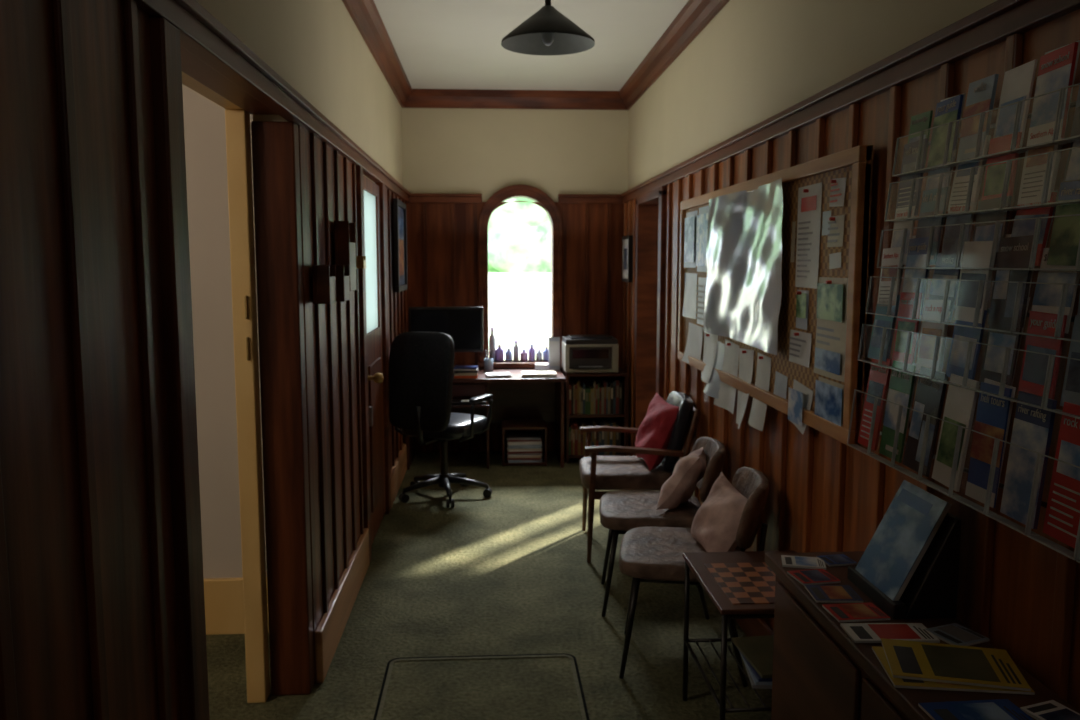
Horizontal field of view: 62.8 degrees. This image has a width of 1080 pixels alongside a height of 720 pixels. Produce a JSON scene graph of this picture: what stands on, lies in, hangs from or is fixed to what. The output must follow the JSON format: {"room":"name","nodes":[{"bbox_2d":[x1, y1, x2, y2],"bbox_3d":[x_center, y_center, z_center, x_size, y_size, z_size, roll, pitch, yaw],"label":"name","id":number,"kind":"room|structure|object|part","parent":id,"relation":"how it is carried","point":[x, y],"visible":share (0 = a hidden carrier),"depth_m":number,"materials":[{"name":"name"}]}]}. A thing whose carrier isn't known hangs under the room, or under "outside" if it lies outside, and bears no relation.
{"room":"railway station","nodes":[
{"label":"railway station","id":0,"kind":"room"},
{"bbox_2d":[182,84,266,577],"bbox_3d":[-2.099,-0.084,1.717,2.410,2.890,3.870,0,6,-3],"label":"wall","id":1,"kind":"structure","parent":0,"point":[204,119],"depth_m":3.59,"materials":[{"name":"paint"}]},
{"bbox_2d":[182,72,269,702],"bbox_3d":[-0.971,0.219,2.482,0.065,2.120,1.210,0,6,-3],"label":"door frame","id":2,"kind":"structure","parent":1,"relation":"in","point":[237,121],"depth_m":3.01,"materials":[{"name":"yellow wood"}]},
{"bbox_2d":[204,577,268,634],"bbox_3d":[-2.154,1.035,3.654,2.310,0.240,0.025,0,6,-3],"label":"baseboard","id":3,"kind":"structure","parent":1,"relation":"attached to","point":[223,597],"depth_m":3.69,"materials":[{"name":"yellow paint"}]},
{"bbox_2d":[196,0,402,185],"bbox_3d":[-0.892,-0.198,2.748,0.120,2.890,8.800,0,6,-3],"label":"wall","id":4,"kind":"structure","parent":0,"point":[316,46],"depth_m":3.75,"materials":[{"name":"beige paint"}]},
{"bbox_2d":[0,0,407,719],"bbox_3d":[-0.812,0.231,2.784,0.038,2.030,8.770,0,6,-3],"label":"wall paneling","id":5,"kind":"structure","parent":4,"relation":"attached to","point":[88,610],"depth_m":1.46,"materials":[{"name":"brown wood"}]},
{"bbox_2d":[149,17,314,719],"bbox_3d":[-0.848,0.250,2.477,0.170,2.060,1.360,0,6,-3],"label":"trim","id":6,"kind":"structure","parent":4,"relation":"attached to","point":[275,144],"depth_m":2.98,"materials":[{"name":"brown wood"}]},
{"bbox_2d":[134,0,410,201],"bbox_3d":[-0.798,-0.803,2.651,0.065,0.075,8.730,0,6,-3],"label":"trim rail","id":7,"kind":"object","parent":4,"relation":"attached to","point":[202,35],"depth_m":2.34,"materials":[{"name":"brown wood"}]},
{"bbox_2d":[312,265,336,303],"bbox_3d":[-0.793,-0.279,3.258,0.060,0.140,0.140,0,6,-3],"label":"box","id":8,"kind":"object","parent":4,"relation":"attached to","point":[324,276],"visible":1,"depth_m":3.19,"materials":[{"name":"brown wood"}]},
{"bbox_2d":[336,265,349,301],"bbox_3d":[-0.794,-0.301,3.457,0.080,0.140,0.140,0,6,-3],"label":"box","id":9,"kind":"object","parent":4,"relation":"attached to","point":[342,271],"visible":0.54,"depth_m":3.39,"materials":[{"name":"brown wood"}]},
{"bbox_2d":[334,221,356,290],"bbox_3d":[-0.822,-0.438,3.743,0.060,0.290,0.180,0,6,-3],"label":"box","id":10,"kind":"object","parent":4,"relation":"attached to","point":[344,231],"visible":0.7,"depth_m":3.65,"materials":[{"name":"brown wood"}]},
{"bbox_2d":[315,443,406,682],"bbox_3d":[-0.931,0.879,5.250,0.027,0.200,4.005,0,6,-3],"label":"baseboard","id":11,"kind":"structure","parent":4,"relation":"attached to","point":[328,633],"depth_m":3.79,"materials":[{"name":"brown wood"}]},
{"bbox_2d":[356,256,365,268],"bbox_3d":[-0.862,-0.469,4.251,0.040,0.060,0.080,0,6,-3],"label":"switch box","id":12,"kind":"object","parent":4,"relation":"attached to","point":[360,260],"visible":0.96,"depth_m":4.21,"materials":[{"name":"gold metal"}]},
{"bbox_2d":[356,166,390,563],"bbox_3d":[-0.933,-0.003,4.949,0.050,2.020,1.030,0,6,-3],"label":"frame","id":13,"kind":"object","parent":4,"relation":"attached to","point":[359,170],"visible":0.62,"depth_m":4.51,"materials":[{"name":"brown wood"}]},
{"bbox_2d":[363,175,385,545],"bbox_3d":[-0.897,-0.003,4.951,0.123,1.980,0.830,0,6,-3],"label":"leaf","id":14,"kind":"object","parent":4,"relation":"attached to","point":[374,338],"depth_m":5.00,"materials":[{"name":"brown wood"}]},
{"bbox_2d":[364,190,377,332],"bbox_3d":[-0.941,-0.540,4.889,0.006,0.760,0.590,0,6,-3],"label":"pane","id":15,"kind":"object","parent":14,"relation":"attached to","point":[369,199],"visible":0.64,"depth_m":4.92,"materials":[{"name":"white glass"}]},
{"bbox_3d":[-0.862,0.174,4.625,0.093,0.340,0.060,0,6,-3],"label":"handle","id":16,"kind":"part","parent":14,"relation":"part of","materials":[{"name":"gold metal"}]},
{"bbox_2d":[342,0,411,107],"bbox_3d":[-0.787,-1.570,2.602,0.090,0.130,8.800,0,6,-3],"label":"crown molding","id":17,"kind":"structure","parent":4,"relation":"attached to","point":[365,15],"depth_m":5.16,"materials":[{"name":"brown wood"}]},
{"bbox_2d":[393,198,407,291],"bbox_3d":[-0.976,-0.796,6.204,0.030,0.620,0.640,0,6,-3],"label":"framed picture","id":18,"kind":"object","parent":4,"relation":"attached to","point":[399,208],"visible":1,"depth_m":6.14,"materials":[{"name":"black plastic"}]},
{"bbox_2d":[398,207,404,284],"bbox_3d":[-0.983,-0.795,6.204,0.016,0.540,0.560,0,6,-3],"label":"print","id":19,"kind":"object","parent":18,"relation":"attached to","point":[401,210],"depth_m":6.25},
{"bbox_2d":[206,451,771,719],"bbox_3d":[0.332,1.270,3.057,7.400,0.104,8.950,0,6,-3],"label":"floor","id":20,"kind":"structure","parent":0,"point":[508,571],"depth_m":3.76,"materials":[{"name":"green carpet"}]},
{"bbox_2d":[389,332,492,507],"bbox_3d":[-0.641,0.355,5.840,0.626,1.110,0.653,3,7,25],"label":"office chair","id":21,"kind":"object","parent":20,"relation":"on","point":[421,364],"visible":1,"depth_m":5.60,"materials":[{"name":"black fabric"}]},
{"bbox_3d":[-0.740,0.138,5.599,0.460,0.625,0.179,3,7,25],"label":"backrest","id":22,"kind":"part","parent":21,"relation":"part of","materials":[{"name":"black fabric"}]},
{"bbox_3d":[-0.629,0.433,5.874,0.480,0.110,0.480,3,7,25],"label":"seat","id":23,"kind":"part","parent":21,"relation":"part of","materials":[{"name":"black leather"}]},
{"bbox_2d":[405,368,565,469],"bbox_3d":[-0.424,0.457,6.841,1.210,0.690,0.805,0,6,-3],"label":"desk","id":24,"kind":"object","parent":20,"relation":"on","point":[515,397],"visible":0.52,"depth_m":7.16,"materials":[{"name":"brown wood"}]},
{"bbox_2d":[408,307,482,374],"bbox_3d":[-0.722,-0.150,6.824,0.570,0.520,0.192,-1,6,-7],"label":"computer monitor","id":25,"kind":"object","parent":24,"relation":"on","point":[464,325],"visible":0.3,"depth_m":6.79,"materials":[{"name":"black plastic"}]},
{"bbox_2d":[454,365,477,377],"bbox_3d":[-0.555,0.088,6.649,0.183,0.084,0.148,0,6,-3],"label":"book stack","id":26,"kind":"object","parent":24,"relation":"on","point":[461,371],"visible":0.93,"depth_m":6.58,"materials":[{"name":"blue paper"}]},
{"bbox_2d":[451,400,488,407],"bbox_3d":[-0.525,0.313,6.504,0.300,0.050,0.180,0,6,-3],"label":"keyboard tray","id":27,"kind":"object","parent":24,"relation":"on","point":[455,403],"depth_m":6.43,"materials":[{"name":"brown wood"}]},
{"bbox_3d":[-0.431,0.463,6.922,1.195,0.660,0.595,0,6,-3],"label":"frame","id":28,"kind":"part","parent":24,"relation":"part of","materials":[{"name":"brown wood"}]},
{"bbox_2d":[484,349,492,370],"bbox_3d":[-0.408,0.003,7.031,0.072,0.170,0.072,0,6,-3],"label":"pen cup","id":29,"kind":"object","parent":24,"relation":"on","point":[488,362],"visible":1,"depth_m":7.01,"materials":[{"name":"ceramic"}]},
{"bbox_2d":[485,372,511,377],"bbox_3d":[-0.317,0.115,6.686,0.188,0.023,0.169,-1,6,-9],"label":"pile","id":30,"kind":"object","parent":24,"relation":"on","point":[488,374],"visible":1,"depth_m":6.63,"materials":[{"name":"white paper"}]},
{"bbox_2d":[521,371,556,377],"bbox_3d":[-0.009,0.108,6.723,0.272,0.027,0.216,0,6,-1],"label":"pile","id":31,"kind":"object","parent":24,"relation":"on","point":[525,374],"visible":1,"depth_m":6.63,"materials":[{"name":"white paper"}]},
{"bbox_2d":[535,363,548,370],"bbox_3d":[0.014,0.060,7.012,0.105,0.059,0.124,0,6,-3],"label":"tissue box","id":32,"kind":"object","parent":24,"relation":"on","point":[538,366],"visible":0.87,"depth_m":6.95,"materials":[{"name":"white paper"}]},
{"bbox_2d":[502,420,546,466],"bbox_3d":[-0.127,0.645,6.917,0.340,0.300,0.340,0,6,-3],"label":"shelf","id":33,"kind":"object","parent":20,"relation":"on","point":[524,442],"visible":1,"depth_m":6.78,"materials":[{"name":"brown wood"}]},
{"bbox_2d":[562,367,626,463],"bbox_3d":[0.425,0.429,7.046,0.470,0.700,0.440,0,6,-3],"label":"bookshelf","id":34,"kind":"object","parent":20,"relation":"on","point":[590,398],"visible":0.77,"depth_m":6.86,"materials":[{"name":"brown wood"}]},
{"bbox_2d":[561,335,618,372],"bbox_3d":[0.389,-0.049,6.931,0.410,0.275,0.400,0,6,-3],"label":"microwave","id":35,"kind":"object","parent":34,"relation":"on","point":[580,353],"visible":1,"depth_m":6.78,"materials":[{"name":"grey plastic"}]},
{"bbox_2d":[569,378,621,454],"bbox_3d":[0.426,0.441,6.926,0.413,0.583,0.141,0,6,-3],"label":"books","id":36,"kind":"object","parent":34,"relation":"on","point":[596,400],"depth_m":6.85,"materials":[{"name":"multicoloured paper"}]},
{"bbox_2d":[579,391,699,562],"bbox_3d":[0.521,0.605,4.832,0.602,0.842,0.606,0,6,0],"label":"wooden armchair","id":37,"kind":"object","parent":20,"relation":"on","point":[661,436],"visible":0.94,"depth_m":4.62,"materials":[{"name":"brown fabric"}]},
{"bbox_3d":[0.470,0.613,4.832,0.500,0.100,0.480,0,6,0],"label":"seat","id":38,"kind":"part","parent":37,"relation":"part of","materials":[{"name":"grey fabric"}]},
{"bbox_2d":[635,393,678,470],"bbox_3d":[0.630,0.383,4.777,0.202,0.367,0.364,-1,6,-8],"label":"cushion","id":39,"kind":"object","parent":37,"relation":"on","point":[659,429],"depth_m":4.65,"materials":[{"name":"red fabric"}]},
{"bbox_2d":[599,437,725,619],"bbox_3d":[0.552,0.743,4.039,0.562,0.742,0.500,0,6,4],"label":"upholstered chair","id":40,"kind":"object","parent":20,"relation":"on","point":[675,505],"visible":0.89,"depth_m":3.88,"materials":[{"name":"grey fabric"}]},
{"bbox_3d":[0.506,0.692,4.037,0.470,0.084,0.490,0,6,4],"label":"seat","id":41,"kind":"part","parent":40,"relation":"part of","materials":[{"name":"grey fabric"}]},
{"bbox_2d":[656,447,706,509],"bbox_3d":[0.650,0.550,3.993,0.189,0.301,0.356,2,7,17],"label":"cushion","id":42,"kind":"object","parent":40,"relation":"on","point":[676,493],"depth_m":3.87,"materials":[{"name":"fabric"}]},
{"bbox_2d":[619,467,768,686],"bbox_3d":[0.592,0.809,3.441,0.562,0.742,0.500,1,6,8],"label":"upholstered chair","id":43,"kind":"object","parent":20,"relation":"on","point":[728,520],"visible":0.8,"depth_m":3.31,"materials":[{"name":"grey fabric"}]},
{"bbox_3d":[0.546,0.758,3.442,0.470,0.084,0.490,1,6,8],"label":"seat","id":44,"kind":"part","parent":43,"relation":"part of","materials":[{"name":"grey fabric"}]},
{"bbox_2d":[691,472,763,551],"bbox_3d":[0.698,0.607,3.395,0.184,0.297,0.341,-1,6,-11],"label":"cushion","id":45,"kind":"object","parent":43,"relation":"on","point":[715,524],"depth_m":3.34,"materials":[{"name":"pink fabric"}]},
{"bbox_2d":[682,551,795,719],"bbox_3d":[0.715,0.968,2.890,0.400,0.541,0.520,0,6,-3],"label":"table","id":46,"kind":"object","parent":20,"relation":"on","point":[735,582],"visible":0.51,"depth_m":2.85,"materials":[{"name":"brown wood"}]},
{"bbox_2d":[765,551,1079,719],"bbox_3d":[0.815,1.004,1.615,0.309,0.750,1.790,0,6,-3],"label":"base cabinet","id":47,"kind":"object","parent":20,"relation":"on","point":[819,672],"visible":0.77,"depth_m":2.04,"materials":[{"name":"brown wood"}]},
{"bbox_2d":[781,555,825,569],"bbox_3d":[0.703,0.540,2.363,0.110,0.006,0.080,1,6,12],"label":"leaflet","id":48,"kind":"object","parent":47,"relation":"on","point":[787,560],"visible":1,"depth_m":2.35,"materials":[{"name":"white paper"}]},
{"bbox_2d":[787,569,840,585],"bbox_3d":[0.696,0.552,2.253,0.100,0.006,0.090,-1,6,-11],"label":"leaflet","id":49,"kind":"object","parent":47,"relation":"on","point":[811,576],"visible":1,"depth_m":2.25,"materials":[{"name":"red paper"}]},
{"bbox_2d":[804,585,862,602],"bbox_3d":[0.709,0.564,2.140,0.110,0.006,0.100,0,6,1],"label":"leaflet","id":50,"kind":"object","parent":47,"relation":"on","point":[820,593],"visible":1,"depth_m":2.13,"materials":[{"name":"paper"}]},
{"bbox_2d":[816,554,856,566],"bbox_3d":[0.797,0.538,2.379,0.080,0.006,0.070,-1,6,-11],"label":"leaflet","id":51,"kind":"object","parent":47,"relation":"on","point":[840,559],"visible":0.99,"depth_m":2.37,"materials":[{"name":"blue paper"}]},
{"bbox_2d":[822,602,889,621],"bbox_3d":[0.723,0.577,2.026,0.120,0.006,0.090,-1,6,-6],"label":"leaflet","id":52,"kind":"object","parent":47,"relation":"on","point":[848,612],"visible":1,"depth_m":2.02,"materials":[{"name":"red paper"}]},
{"bbox_2d":[840,623,939,642],"bbox_3d":[0.754,0.589,1.913,0.180,0.006,0.090,0,6,0],"label":"leaflet","id":53,"kind":"object","parent":47,"relation":"on","point":[858,632],"visible":0.99,"depth_m":1.91,"materials":[{"name":"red paper"}]},
{"bbox_2d":[847,480,960,618],"bbox_3d":[0.861,0.440,2.110,0.147,0.262,0.260,0,6,-3],"label":"picture frame","id":54,"kind":"object","parent":47,"relation":"on","point":[909,567],"visible":1,"depth_m":2.02,"materials":[{"name":"black plastic"}]},
{"bbox_2d":[872,646,1034,694],"bbox_3d":[0.804,0.608,1.742,0.250,0.006,0.170,1,6,6],"label":"magazine","id":55,"kind":"object","parent":47,"relation":"on","point":[879,652],"visible":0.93,"depth_m":1.67,"materials":[{"name":"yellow paper"}]},
{"bbox_2d":[881,638,1030,690],"bbox_3d":[0.814,0.600,1.752,0.240,0.006,0.170,1,6,13],"label":"magazine","id":56,"kind":"object","parent":55,"relation":"on","point":[925,661],"visible":1,"depth_m":1.74,"materials":[{"name":"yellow paper"}]},
{"bbox_2d":[925,623,989,645],"bbox_3d":[0.895,0.591,1.902,0.090,0.006,0.090,-3,7,-22],"label":"leaflet","id":57,"kind":"object","parent":47,"relation":"on","point":[954,633],"visible":0.99,"depth_m":1.89,"materials":[{"name":"white paper"}]},
{"bbox_2d":[918,699,1032,719],"bbox_3d":[0.776,0.630,1.546,0.170,0.006,0.130,-1,6,-5],"label":"leaflet","id":58,"kind":"object","parent":47,"relation":"on","point":[996,709],"visible":1,"depth_m":1.57,"materials":[{"name":"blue paper"}]},
{"bbox_2d":[1020,700,1079,719],"bbox_3d":[0.916,0.629,1.554,0.080,0.006,0.100,-2,7,-20],"label":"leaflet","id":59,"kind":"object","parent":47,"relation":"on","point":[1047,710],"visible":1,"depth_m":1.57,"materials":[{"name":"white paper"}]},
{"bbox_2d":[402,108,628,361],"bbox_3d":[1.278,-0.704,7.329,4.990,2.890,0.150,0,6,-3],"label":"wall","id":60,"kind":"structure","parent":0,"point":[555,152],"depth_m":7.06,"materials":[{"name":"beige paint"}]},
{"bbox_2d":[489,327,494,361],"bbox_3d":[-0.391,-0.127,7.249,0.052,0.280,0.052,0,6,-3],"label":"bottle","id":61,"kind":"object","parent":60,"relation":"on","point":[492,337],"visible":0.8,"depth_m":7.23,"materials":[{"name":"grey glass"}]},
{"bbox_2d":[495,344,503,361],"bbox_3d":[-0.331,-0.058,7.260,0.068,0.140,0.068,0,6,-3],"label":"bottle","id":62,"kind":"object","parent":60,"relation":"on","point":[499,352],"visible":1,"depth_m":7.24,"materials":[{"name":"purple glass"}]},
{"bbox_2d":[505,348,511,361],"bbox_3d":[-0.257,-0.044,7.266,0.056,0.110,0.056,0,6,-3],"label":"bottle","id":63,"kind":"object","parent":60,"relation":"on","point":[508,354],"visible":1,"depth_m":7.25,"materials":[{"name":"blue glass"}]},
{"bbox_2d":[402,89,626,109],"bbox_3d":[-0.187,-2.053,6.973,1.800,0.130,0.090,0,6,-3],"label":"crown molding","id":64,"kind":"structure","parent":60,"relation":"attached to","point":[419,98],"depth_m":6.96,"materials":[{"name":"brown wood"}]},
{"bbox_2d":[406,193,623,203],"bbox_3d":[-0.188,-1.288,7.068,1.800,0.070,0.070,0,6,-3],"label":"trim rail","id":65,"kind":"object","parent":60,"relation":"attached to","point":[415,197],"depth_m":7.03,"materials":[{"name":"brown wood"}]},
{"bbox_2d":[406,201,623,452],"bbox_3d":[-0.189,-0.261,7.196,1.800,2.040,0.041,0,6,-3],"label":"trim","id":66,"kind":"structure","parent":60,"relation":"attached to","point":[443,246],"depth_m":7.14,"materials":[{"name":"brown wood"}]},
{"bbox_2d":[513,341,518,361],"bbox_3d":[-0.197,-0.074,7.267,0.048,0.170,0.048,0,6,-3],"label":"bottle","id":67,"kind":"object","parent":60,"relation":"on","point":[515,347],"visible":1,"depth_m":7.25,"materials":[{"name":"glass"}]},
{"bbox_2d":[478,184,561,367],"bbox_3d":[-0.161,-0.676,7.192,0.700,1.465,0.220,0,6,-3],"label":"window","id":68,"kind":"structure","parent":60,"relation":"in","point":[532,193],"depth_m":7.10,"materials":[{"name":"brown wood"}]},
{"bbox_2d":[520,349,527,361],"bbox_3d":[-0.132,-0.040,7.274,0.064,0.100,0.064,0,6,-3],"label":"bottle","id":69,"kind":"object","parent":60,"relation":"on","point":[523,355],"visible":1,"depth_m":7.25,"materials":[{"name":"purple glass"}]},
{"bbox_2d":[528,344,534,361],"bbox_3d":[-0.067,-0.060,7.276,0.056,0.140,0.056,0,6,-3],"label":"bottle","id":70,"kind":"object","parent":60,"relation":"on","point":[531,352],"visible":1,"depth_m":7.26,"materials":[{"name":"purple glass"}]},
{"bbox_2d":[536,349,541,360],"bbox_3d":[-0.007,-0.040,7.282,0.052,0.100,0.052,0,6,-3],"label":"bottle","id":71,"kind":"object","parent":60,"relation":"on","point":[538,354],"visible":1,"depth_m":7.26,"materials":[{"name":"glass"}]},
{"bbox_2d":[543,346,548,361],"bbox_3d":[0.053,-0.051,7.284,0.060,0.120,0.060,0,6,-3],"label":"bottle","id":72,"kind":"object","parent":60,"relation":"on","point":[546,351],"visible":0.9,"depth_m":7.26,"materials":[{"name":"blue glass"}]},
{"bbox_2d":[374,0,688,90],"bbox_3d":[0.332,-1.700,2.729,7.400,0.100,8.950,0,6,-3],"label":"ceiling","id":73,"kind":"structure","parent":0,"point":[438,44],"depth_m":5.43,"materials":[{"name":"paint"}]},
{"bbox_2d":[501,0,594,55],"bbox_3d":[0.031,-1.461,3.368,0.360,0.514,0.360,0,6,-3],"label":"pendant lamp","id":74,"kind":"object","parent":73,"relation":"hanging from","point":[547,32],"visible":1,"depth_m":3.40,"materials":[{"name":"metal"}]},
{"bbox_3d":[0.031,-1.282,3.388,0.360,0.145,0.360,0,6,-3],"label":"lamp shade","id":75,"kind":"part","parent":74,"relation":"part of","materials":[{"name":"metal"}]},
{"bbox_3d":[0.031,-1.270,3.389,0.360,0.120,0.360,0,6,-3],"label":"lamp shade","id":76,"kind":"part","parent":74,"relation":"part of","materials":[{"name":"black metal"}]},
{"bbox_3d":[0.031,-1.530,3.360,0.100,0.375,0.100,0,6,-3],"label":"cord","id":77,"kind":"part","parent":74,"relation":"part of","materials":[{"name":"black plastic"}]},
{"bbox_3d":[0.031,-1.268,3.389,0.048,0.124,0.048,0,6,-3],"label":"bulb","id":78,"kind":"part","parent":74,"relation":"part of","materials":[{"name":"white glass"}]},
{"bbox_2d":[548,337,559,369],"bbox_3d":[0.114,-0.052,7.091,0.090,0.261,0.055,0,6,-3],"label":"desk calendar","id":79,"kind":"object","parent":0,"point":[553,342],"depth_m":7.08,"materials":[{"name":"white paper"}]},
{"bbox_2d":[628,0,996,189],"bbox_3d":[1.025,-0.210,2.859,0.120,2.890,8.800,0,6,-3],"label":"wall","id":80,"kind":"structure","parent":0,"point":[755,60],"depth_m":3.67,"materials":[{"name":"beige paint"}]},
{"bbox_2d":[622,235,632,281],"bbox_3d":[0.670,-0.777,6.807,0.030,0.350,0.340,0,6,-3],"label":"framed picture","id":81,"kind":"object","parent":80,"relation":"attached to","point":[627,241],"visible":1,"depth_m":6.71,"materials":[{"name":"black plastic"}]},
{"bbox_2d":[622,239,627,278],"bbox_3d":[0.670,-0.777,6.807,0.030,0.300,0.290,0,6,-3],"label":"print","id":82,"kind":"object","parent":81,"relation":"attached to","point":[624,241],"depth_m":6.82,"materials":[{"name":"white paper"}]},
{"bbox_2d":[633,186,666,455],"bbox_3d":[0.817,-0.127,6.071,0.185,2.020,0.980,0,6,-3],"label":"doorway","id":83,"kind":"structure","parent":80,"relation":"in","point":[650,218],"depth_m":6.41,"materials":[{"name":"brown wood"}]},
{"bbox_2d":[619,0,729,109],"bbox_3d":[0.920,-1.581,2.701,0.090,0.130,8.800,0,6,-3],"label":"crown molding","id":84,"kind":"structure","parent":80,"relation":"attached to","point":[695,15],"depth_m":5.19,"materials":[{"name":"brown wood"}]},
{"bbox_2d":[659,490,773,636],"bbox_3d":[0.843,1.032,4.144,0.020,0.140,3.100,0,6,-3],"label":"baseboard","id":85,"kind":"structure","parent":80,"relation":"attached to","point":[756,626],"depth_m":3.58,"materials":[{"name":"brown wood"}]},
{"bbox_2d":[678,145,872,445],"bbox_3d":[0.829,-0.232,3.706,0.083,1.008,2.342,0,6,-3],"label":"notice board","id":86,"kind":"object","parent":80,"relation":"attached to","point":[773,267],"visible":1,"depth_m":3.16,"materials":[{"name":"wood"}]},
{"bbox_2d":[684,180,842,425],"bbox_3d":[0.836,-0.259,3.684,0.021,0.793,2.174,0,6,-3],"label":"print","id":87,"kind":"object","parent":86,"relation":"attached to","point":[782,247],"depth_m":3.23,"materials":[{"name":"grey"}]},
{"bbox_2d":[621,0,1079,202],"bbox_3d":[0.935,-0.814,2.752,0.065,0.075,8.730,0,6,-3],"label":"trim rail","id":88,"kind":"object","parent":80,"relation":"attached to","point":[989,26],"depth_m":2.34,"materials":[{"name":"brown wood"}]},
{"bbox_2d":[622,9,1079,711],"bbox_3d":[0.943,0.220,2.886,0.045,2.030,8.770,0,6,-3],"label":"wall paneling","id":89,"kind":"structure","parent":80,"relation":"attached to","point":[1015,591],"depth_m":2.47,"materials":[{"name":"brown wood"}]},
{"bbox_2d":[847,40,1079,562],"bbox_3d":[0.909,-0.151,1.725,0.191,0.863,1.070,0,6,-3],"label":"brochure rack","id":90,"kind":"object","parent":80,"relation":"attached to","point":[966,266],"visible":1,"depth_m":1.74,"materials":[{"name":"metal"}]},
{"bbox_3d":[0.941,-0.111,1.731,0.128,0.782,1.070,0,6,-3],"label":"wire frame","id":91,"kind":"part","parent":90,"relation":"part of","materials":[{"name":"metal"}]},
{"label":"outside","id":92,"kind":"structure","parent":0,"visible":0},
{"bbox_2d":[499,309,547,359],"bbox_3d":[1.407,-0.452,18.858,35.000,0.100,22.640,0,6,-3],"label":"ground","id":93,"kind":"structure","parent":92,"point":[499,309],"depth_m":20.80,"materials":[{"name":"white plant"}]},
{"bbox_2d":[488,198,550,348],"bbox_3d":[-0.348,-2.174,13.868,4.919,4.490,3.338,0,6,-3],"label":"tree","id":94,"kind":"object","parent":93,"relation":"on","point":[519,233],"visible":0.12,"depth_m":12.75,"materials":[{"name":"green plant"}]},
{"bbox_3d":[-0.381,-2.950,13.780,3.373,2.927,3.338,0,6,-3],"label":"crown","id":95,"kind":"part","parent":94,"relation":"part of","materials":[{"name":"green plant"}]},
{"bbox_3d":[-0.079,-1.839,13.643,2.051,1.792,2.177,0,6,-3],"label":"crown","id":96,"kind":"part","parent":94,"relation":"part of","materials":[{"name":"green plant"}]},
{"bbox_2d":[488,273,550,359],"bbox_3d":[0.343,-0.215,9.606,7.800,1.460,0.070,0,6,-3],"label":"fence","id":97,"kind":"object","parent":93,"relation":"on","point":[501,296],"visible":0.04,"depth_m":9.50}
]}

